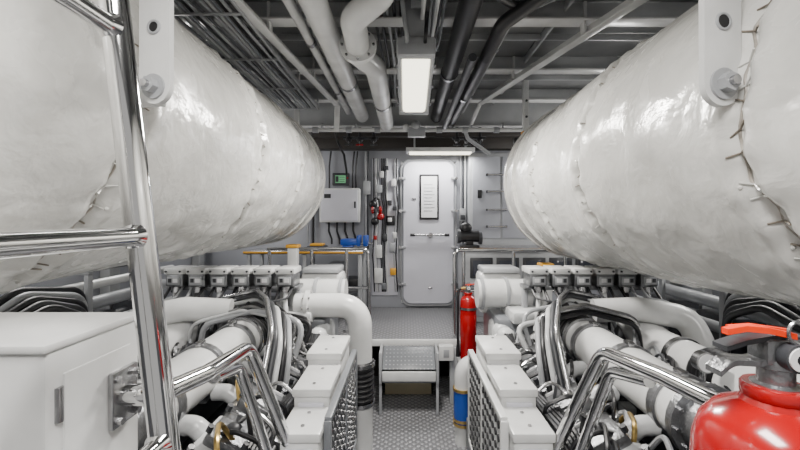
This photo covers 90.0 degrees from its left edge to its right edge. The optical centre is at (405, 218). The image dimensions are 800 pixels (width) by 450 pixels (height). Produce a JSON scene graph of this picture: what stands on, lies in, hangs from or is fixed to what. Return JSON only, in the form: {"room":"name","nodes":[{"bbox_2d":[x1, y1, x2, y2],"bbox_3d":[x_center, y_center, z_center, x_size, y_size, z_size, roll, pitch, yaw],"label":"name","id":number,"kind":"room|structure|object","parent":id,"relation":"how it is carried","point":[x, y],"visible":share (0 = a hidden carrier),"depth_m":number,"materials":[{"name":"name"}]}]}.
{"room":"mechanical room","nodes":[
{"label":"mechanical room","id":0,"kind":"room"},
{"bbox_2d":[0,253,205,308],"bbox_3d":[-2.550,0.175,1.750,0.100,2.950,6.700,0,0,0],"label":"wall","id":1,"kind":"structure","parent":0,"point":[72,279],"depth_m":3.25,"materials":[{"name":"metal"}]},
{"bbox_2d":[100,267,119,308],"bbox_3d":[-2.449,0.180,3.300,0.098,2.940,0.120,0,0,0],"label":"trim","id":2,"kind":"structure","parent":1,"relation":"attached to","point":[114,271],"depth_m":3.26,"materials":[{"name":"paint"}]},
{"bbox_2d":[192,254,203,296],"bbox_3d":[-2.449,-0.100,4.700,0.098,2.380,0.120,0,0,0],"label":"trim","id":3,"kind":"structure","parent":1,"relation":"attached to","point":[197,260],"depth_m":4.66,"materials":[{"name":"paint"}]},
{"bbox_2d":[174,0,318,109],"bbox_3d":[-1.065,-1.125,1.810,0.426,0.110,4.220,0,0,0],"label":"cable tray","id":4,"kind":"object","parent":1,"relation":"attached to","point":[180,10],"visible":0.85,"depth_m":2.54,"materials":[{"name":"paint"}]},
{"bbox_2d":[174,0,697,104],"bbox_3d":[0.000,-1.235,1.925,4.760,0.120,4.850,0,0,0],"label":"ceiling beams","id":5,"kind":"structure","parent":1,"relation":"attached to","point":[568,13],"depth_m":2.79,"materials":[{"name":"metal"}]},
{"bbox_2d":[206,151,509,306],"bbox_3d":[0.000,0.175,5.050,5.000,2.950,0.100,0,0,0],"label":"wall","id":6,"kind":"structure","parent":0,"point":[321,235],"depth_m":5.00,"materials":[{"name":"metal"}]},
{"bbox_2d":[307,151,370,306],"bbox_3d":[-0.860,0.125,4.960,0.840,1.930,0.060,0,0,0],"label":"conduit","id":7,"kind":"object","parent":6,"relation":"attached to","point":[366,184],"visible":0.52,"depth_m":4.96,"materials":[{"name":"grey metal"}]},
{"bbox_2d":[320,151,360,243],"bbox_3d":[-0.800,-0.266,4.880,0.480,1.151,0.220,0,0,0],"label":"electrical box","id":8,"kind":"object","parent":6,"relation":"attached to","point":[337,205],"visible":0.86,"depth_m":4.79,"materials":[{"name":"white paint"}]},
{"bbox_2d":[332,173,349,185],"bbox_3d":[-0.795,-0.485,4.924,0.210,0.150,0.132,0,0,0],"label":"monitor","id":9,"kind":"object","parent":8,"relation":"attached to","point":[338,179],"visible":1,"depth_m":4.87,"materials":[{"name":"green plastic"}]},
{"bbox_2d":[372,158,398,294],"bbox_3d":[-0.254,0.100,4.952,0.333,1.700,0.085,0,0,0],"label":"switch panel","id":10,"kind":"object","parent":6,"relation":"attached to","point":[385,170],"visible":0.93,"depth_m":4.95,"materials":[{"name":"paint"}]},
{"bbox_2d":[369,197,383,224],"bbox_3d":[-0.359,-0.092,4.879,0.165,0.344,0.151,0,0,38],"label":"protector","id":11,"kind":"object","parent":10,"relation":"hanging from","point":[373,204],"visible":1,"depth_m":4.84,"materials":[{"name":"red paint"}]},
{"bbox_2d":[304,120,521,173],"bbox_3d":[0.067,-0.779,4.446,2.397,0.482,0.706,0,0,4],"label":"pipe","id":12,"kind":"object","parent":6,"relation":"attached to","point":[415,131],"visible":0.82,"depth_m":4.18,"materials":[{"name":"grey metal"}]},
{"bbox_2d":[442,53,476,129],"bbox_3d":[0.400,-0.960,3.275,0.051,0.071,1.751,0,0,0],"label":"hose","id":13,"kind":"object","parent":12,"relation":"attached to","point":[472,57],"visible":1,"depth_m":2.86,"materials":[{"name":"grey metal"}]},
{"bbox_2d":[343,127,485,145],"bbox_3d":[0.090,-0.890,4.330,1.540,0.200,0.070,0,0,0],"label":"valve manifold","id":14,"kind":"object","parent":6,"relation":"attached to","point":[348,138],"visible":0.89,"depth_m":4.31,"materials":[{"name":"black metal"}]},
{"bbox_2d":[277,103,561,150],"bbox_3d":[0.000,-1.073,4.645,4.800,0.445,0.690,0,0,0],"label":"ceiling beam","id":15,"kind":"structure","parent":6,"relation":"attached to","point":[489,115],"depth_m":4.36,"materials":[{"name":"metal"}]},
{"bbox_2d":[399,159,458,305],"bbox_3d":[0.278,0.170,4.940,0.735,1.824,0.116,0,0,0],"label":"door","id":16,"kind":"structure","parent":6,"relation":"in","point":[428,210],"depth_m":4.93,"materials":[{"name":"paint"}]},
{"bbox_2d":[406,138,474,154],"bbox_3d":[0.400,-0.858,4.710,0.800,0.185,0.180,0,0,0],"label":"strip light","id":17,"kind":"object","parent":6,"relation":"attached to","point":[414,150],"visible":0.87,"depth_m":4.62,"materials":[{"name":"white paint"}]},
{"bbox_2d":[459,155,465,242],"bbox_3d":[0.702,-0.270,4.955,0.085,1.140,0.070,0,0,0],"label":"conduit","id":18,"kind":"object","parent":6,"relation":"attached to","point":[462,211],"visible":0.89,"depth_m":4.96,"materials":[{"name":"grey metal"}]},
{"bbox_2d":[373,376,466,449],"bbox_3d":[0.000,1.690,1.700,5.000,0.080,6.600,0,0,0],"label":"floor","id":19,"kind":"structure","parent":0,"point":[406,421],"depth_m":3.28,"materials":[{"name":"grey metal"}]},
{"bbox_2d":[0,312,137,449],"bbox_3d":[-0.876,0.930,0.777,0.568,1.440,0.255,0,0,0],"label":"cabinet","id":20,"kind":"object","parent":19,"relation":"on","point":[55,367],"visible":0.83,"depth_m":0.72,"materials":[{"name":"white metal"}]},
{"bbox_2d":[0,265,173,311],"bbox_3d":[-2.080,0.986,1.850,0.600,1.332,3.300,0,0,0],"label":"outboard pipework","id":21,"kind":"object","parent":19,"relation":"on","point":[67,298],"visible":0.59,"depth_m":2.31,"materials":[{"name":"white paint"}]},
{"bbox_2d":[0,0,180,449],"bbox_3d":[-0.447,0.176,0.490,0.438,2.953,0.520,0,0,0],"label":"metal railing","id":22,"kind":"object","parent":19,"relation":"on","point":[112,19],"visible":1,"depth_m":0.68,"materials":[{"name":"silver metal"}]},
{"bbox_2d":[108,343,289,449],"bbox_3d":[-0.485,0.981,1.132,0.159,1.342,0.703,0,0,19],"label":"handrail","id":23,"kind":"object","parent":19,"relation":"on","point":[125,396],"visible":0.76,"depth_m":1.08,"materials":[{"name":"silver metal"}]},
{"bbox_2d":[130,265,356,449],"bbox_3d":[-0.960,0.983,2.075,1.394,1.335,2.321,0,0,-5],"label":"engine","id":24,"kind":"object","parent":19,"relation":"on","point":[310,369],"visible":0.66,"depth_m":2.00,"materials":[{"name":"grey paint"}]},
{"bbox_2d":[286,244,300,264],"bbox_3d":[-1.000,0.938,3.550,0.110,1.425,0.110,0,0,0],"label":"cradle","id":25,"kind":"object","parent":24,"relation":"on","point":[293,249],"visible":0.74,"depth_m":3.50,"materials":[{"name":"white paint"}]},
{"bbox_2d":[293,290,374,449],"bbox_3d":[-0.450,1.058,2.620,0.540,1.185,0.240,0,0,0],"label":"pipe","id":26,"kind":"object","parent":24,"relation":"attached to","point":[352,309],"visible":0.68,"depth_m":2.55,"materials":[{"name":"white metal"}]},
{"bbox_2d":[384,370,431,393],"bbox_3d":[0.020,1.550,3.855,0.460,0.200,0.200,0,0,0],"label":"storage box","id":27,"kind":"object","parent":19,"relation":"on","point":[390,388],"visible":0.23,"depth_m":3.76,"materials":[{"name":"beige"}]},
{"bbox_2d":[379,344,438,414],"bbox_3d":[0.025,1.385,3.470,0.504,0.530,0.260,0,0,0],"label":"step","id":28,"kind":"structure","parent":19,"relation":"on","point":[394,357],"depth_m":3.38,"materials":[{"name":"grey paint"}]},
{"bbox_2d":[338,307,483,403],"bbox_3d":[0.000,1.370,4.253,4.760,0.560,1.475,0,0,0],"label":"raised platform","id":29,"kind":"object","parent":19,"relation":"on","point":[392,326],"visible":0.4,"depth_m":4.06,"materials":[{"name":"grey paint"}]},
{"bbox_2d":[243,247,366,303],"bbox_3d":[-1.105,0.718,4.532,1.290,0.755,0.495,0,0,0],"label":"workbench","id":30,"kind":"object","parent":29,"relation":"on","point":[359,280],"visible":0.31,"depth_m":4.32,"materials":[{"name":"metal"}]},
{"bbox_2d":[307,243,327,246],"bbox_3d":[-1.000,0.307,4.520,0.200,0.065,0.200,0,0,0],"label":"tray","id":31,"kind":"object","parent":30,"relation":"on","point":[311,244],"visible":0.7,"depth_m":4.44,"materials":[{"name":"orange"}]},
{"bbox_2d":[340,235,372,247],"bbox_3d":[-0.544,0.260,4.450,0.351,0.160,0.160,0,0,0],"label":"bench vise","id":32,"kind":"object","parent":30,"relation":"on","point":[345,242],"visible":0.89,"depth_m":4.38,"materials":[{"name":"blue paint"}]},
{"bbox_2d":[267,247,371,332],"bbox_3d":[-0.850,0.687,3.900,1.034,0.827,0.074,0,0,0],"label":"guard rail","id":33,"kind":"object","parent":29,"relation":"on","point":[368,287],"visible":0.58,"depth_m":3.88,"materials":[{"name":"silver metal"}]},
{"bbox_2d":[467,153,535,244],"bbox_3d":[1.330,0.145,4.874,1.140,1.890,0.232,0,0,0],"label":"wall panel","id":34,"kind":"object","parent":29,"relation":"on","point":[488,213],"visible":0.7,"depth_m":4.80,"materials":[{"name":"paint"}]},
{"bbox_2d":[453,248,566,336],"bbox_3d":[0.976,0.686,3.732,1.083,0.827,0.098,0,0,2],"label":"guard rail","id":35,"kind":"object","parent":29,"relation":"on","point":[463,250],"visible":0.44,"depth_m":3.71,"materials":[{"name":"silver metal"}]},
{"bbox_2d":[454,245,601,321],"bbox_3d":[1.360,0.702,4.495,1.580,0.787,0.590,0,0,0],"label":"workbench","id":36,"kind":"object","parent":29,"relation":"on","point":[472,259],"visible":0.16,"depth_m":4.25,"materials":[{"name":"metal"}]},
{"bbox_2d":[456,222,482,247],"bbox_3d":[0.700,0.175,4.420,0.290,0.277,0.160,0,0,0],"label":"grinder","id":37,"kind":"object","parent":36,"relation":"on","point":[465,233],"visible":1,"depth_m":4.37,"materials":[{"name":"black metal"}]},
{"bbox_2d":[537,262,553,300],"bbox_3d":[1.140,1.005,3.270,0.110,1.290,0.110,0,0,0],"label":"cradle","id":38,"kind":"object","parent":19,"relation":"on","point":[549,292],"visible":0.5,"depth_m":3.23,"materials":[{"name":"white paint"}]},
{"bbox_2d":[466,265,734,449],"bbox_3d":[1.035,0.983,2.075,1.394,1.335,2.321,0,0,5],"label":"engine","id":39,"kind":"object","parent":19,"relation":"on","point":[534,352],"visible":0.83,"depth_m":1.98,"materials":[{"name":"grey paint"}]},
{"bbox_2d":[453,354,476,446],"bbox_3d":[0.575,1.319,2.950,0.455,0.662,0.145,0,0,0],"label":"pipe","id":40,"kind":"object","parent":39,"relation":"attached to","point":[460,387],"visible":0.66,"depth_m":2.89,"materials":[{"name":"white metal"}]},
{"bbox_2d":[553,347,718,449],"bbox_3d":[0.598,0.992,1.097,0.221,1.322,0.756,0,0,-23],"label":"handrail","id":41,"kind":"object","parent":19,"relation":"on","point":[631,369],"visible":0.61,"depth_m":1.21,"materials":[{"name":"silver metal"}]},
{"bbox_2d":[634,279,799,353],"bbox_3d":[2.080,0.986,1.850,0.600,1.332,3.300,0,0,0],"label":"outboard pipework","id":42,"kind":"object","parent":19,"relation":"on","point":[729,308],"visible":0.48,"depth_m":2.48,"materials":[{"name":"white paint"}]},
{"bbox_2d":[735,366,799,390],"bbox_3d":[0.570,0.980,0.640,0.460,1.340,0.520,0,0,0],"label":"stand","id":43,"kind":"object","parent":19,"relation":"on","point":[739,370],"visible":0.04,"depth_m":0.88,"materials":[{"name":"white paint"}]},
{"bbox_2d":[689,319,799,449],"bbox_3d":[0.466,0.484,0.497,0.193,0.731,0.184,0,0,40],"label":"fire extinguisher","id":44,"kind":"object","parent":43,"relation":"on","point":[764,414],"visible":1,"depth_m":0.48,"materials":[{"name":"red paint"}]},
{"bbox_3d":[0.540,1.430,3.445,0.180,0.440,0.190,0,0,0],"label":"fire extinguisher","id":45,"kind":"object","parent":19,"relation":"on","visible":0},
{"bbox_2d":[456,283,476,358],"bbox_3d":[0.529,0.877,3.440,0.156,0.666,0.156,0,0,45],"label":"fire extinguisher","id":46,"kind":"object","parent":45,"relation":"on","point":[468,316],"visible":0.93,"depth_m":3.39,"materials":[{"name":"red paint"}]},
{"bbox_2d":[178,0,698,88],"bbox_3d":[0.000,-1.350,1.750,5.000,0.100,6.700,0,0,0],"label":"ceiling","id":47,"kind":"structure","parent":0,"point":[298,48],"depth_m":3.05,"materials":[{"name":"paint"}]},
{"bbox_2d":[138,0,173,107],"bbox_3d":[-0.725,-0.802,1.092,0.253,1.005,0.106,0,0,26],"label":"hanger","id":48,"kind":"object","parent":47,"relation":"hanging from","point":[156,17],"visible":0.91,"depth_m":1.04,"materials":[{"name":"white paint"}]},
{"bbox_2d":[0,0,325,293],"bbox_3d":[-1.348,-0.386,1.480,1.241,1.242,4.763,0,0,0],"label":"exhaust silencer","id":49,"kind":"object","parent":48,"relation":"hanging from","point":[229,169],"visible":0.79,"depth_m":1.25,"materials":[{"name":"fabric"}]},
{"bbox_2d":[234,0,339,131],"bbox_3d":[-0.789,-1.072,2.607,0.077,0.446,2.632,0,0,5],"label":"brace","id":50,"kind":"object","parent":47,"relation":"attached to","point":[266,30],"visible":0.9,"depth_m":2.60,"materials":[{"name":"white paint"}]},
{"bbox_2d":[294,90,299,123],"bbox_3d":[-1.052,-0.998,4.000,0.145,0.595,0.080,0,0,0],"label":"support","id":51,"kind":"object","parent":47,"relation":"attached to","point":[296,111],"visible":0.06,"depth_m":3.97,"materials":[{"name":"white paint"}]},
{"bbox_2d":[282,0,350,114],"bbox_3d":[-0.620,-1.206,3.150,0.068,0.179,2.300,0,0,0],"label":"pipe","id":52,"kind":"object","parent":47,"relation":"attached to","point":[291,6],"visible":0.85,"depth_m":2.61,"materials":[{"name":"grey metal"}]},
{"bbox_2d":[298,0,368,121],"bbox_3d":[-0.465,-1.157,1.825,0.152,0.276,4.850,0,0,0],"label":"pipe","id":53,"kind":"object","parent":47,"relation":"attached to","point":[318,13],"visible":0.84,"depth_m":2.44,"materials":[{"name":"white metal"}]},
{"bbox_2d":[339,0,393,129],"bbox_3d":[-0.210,-1.098,3.020,0.358,0.394,2.279,0,0,0],"label":"pipe","id":54,"kind":"object","parent":47,"relation":"attached to","point":[357,45],"visible":1,"depth_m":2.31,"materials":[{"name":"white metal"}]},
{"bbox_2d":[375,0,447,106],"bbox_3d":[0.020,-1.224,2.650,0.439,0.142,3.301,0,0,0],"label":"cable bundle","id":55,"kind":"object","parent":47,"relation":"attached to","point":[435,5],"visible":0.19,"depth_m":2.41,"materials":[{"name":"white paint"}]},
{"bbox_2d":[395,0,435,114],"bbox_3d":[0.056,-1.019,2.486,0.234,0.551,0.787,0,0,0],"label":"ceiling light","id":56,"kind":"object","parent":47,"relation":"attached to","point":[415,56],"depth_m":2.34,"materials":[{"name":"white plastic"}]},
{"bbox_2d":[431,0,482,122],"bbox_3d":[0.325,-1.162,1.850,0.132,0.266,4.900,0,0,0],"label":"pipe","id":57,"kind":"object","parent":47,"relation":"attached to","point":[467,11],"visible":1,"depth_m":2.48,"materials":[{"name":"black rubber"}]},
{"bbox_2d":[461,0,521,113],"bbox_3d":[0.600,-1.210,2.650,0.068,0.169,3.300,0,0,0],"label":"pipe","id":58,"kind":"object","parent":47,"relation":"attached to","point":[473,94],"visible":0.17,"depth_m":3.26,"materials":[{"name":"metal"}]},
{"bbox_2d":[496,0,555,8],"bbox_3d":[0.821,-1.171,2.015,1.137,0.172,0.415,0,0,-27],"label":"hose","id":59,"kind":"object","parent":58,"relation":"attached to","point":[510,4],"visible":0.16,"depth_m":2.05,"materials":[{"name":"black rubber"}]},
{"bbox_2d":[448,0,549,127],"bbox_3d":[0.531,-1.129,3.075,0.438,0.331,2.441,0,0,-11],"label":"pipe","id":60,"kind":"object","parent":47,"relation":"attached to","point":[524,8],"visible":0.88,"depth_m":2.30,"materials":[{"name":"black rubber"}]},
{"bbox_2d":[513,80,528,144],"bbox_3d":[1.083,-0.998,3.750,0.145,0.595,0.080,0,0,0],"label":"support","id":61,"kind":"object","parent":47,"relation":"attached to","point":[525,84],"visible":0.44,"depth_m":3.72,"materials":[{"name":"white paint"}]},
{"bbox_2d":[470,0,647,124],"bbox_3d":[0.961,-1.133,2.813,0.109,0.324,2.723,0,0,-13],"label":"brace","id":62,"kind":"object","parent":47,"relation":"attached to","point":[627,6],"visible":0.92,"depth_m":2.53,"materials":[{"name":"white paint"}]},
{"bbox_2d":[699,0,741,106],"bbox_3d":[0.851,-0.788,1.039,0.262,1.014,0.104,0,0,-26],"label":"hanger","id":63,"kind":"object","parent":47,"relation":"hanging from","point":[720,79],"visible":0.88,"depth_m":0.99,"materials":[{"name":"white paint"}]},
{"bbox_2d":[504,0,799,305],"bbox_3d":[1.411,-0.296,1.280,1.240,1.243,4.360,0,0,0],"label":"exhaust silencer","id":64,"kind":"object","parent":63,"relation":"hanging from","point":[635,171],"visible":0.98,"depth_m":1.29,"materials":[{"name":"fabric"}]},
{"bbox_2d":[607,279,795,332],"bbox_3d":[2.550,0.175,1.750,0.100,2.950,6.700,0,0,0],"label":"wall","id":65,"kind":"structure","parent":0,"point":[638,292],"depth_m":3.66,"materials":[{"name":"metal"}]},
{"bbox_2d":[608,290,619,297],"bbox_3d":[2.449,-0.100,4.700,0.098,2.380,0.120,0,0,0],"label":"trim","id":66,"kind":"structure","parent":65,"relation":"attached to","point":[616,292],"depth_m":4.66,"materials":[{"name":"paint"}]},
{"bbox_2d":[665,280,678,285],"bbox_3d":[2.449,-0.100,3.700,0.098,2.380,0.120,0,0,0],"label":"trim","id":67,"kind":"structure","parent":65,"relation":"attached to","point":[666,281],"depth_m":3.66,"materials":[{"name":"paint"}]},
{"bbox_2d":[692,288,711,308],"bbox_3d":[2.449,0.180,3.300,0.098,2.940,0.120,0,0,0],"label":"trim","id":68,"kind":"structure","parent":65,"relation":"attached to","point":[704,290],"depth_m":3.26,"materials":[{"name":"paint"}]}
]}

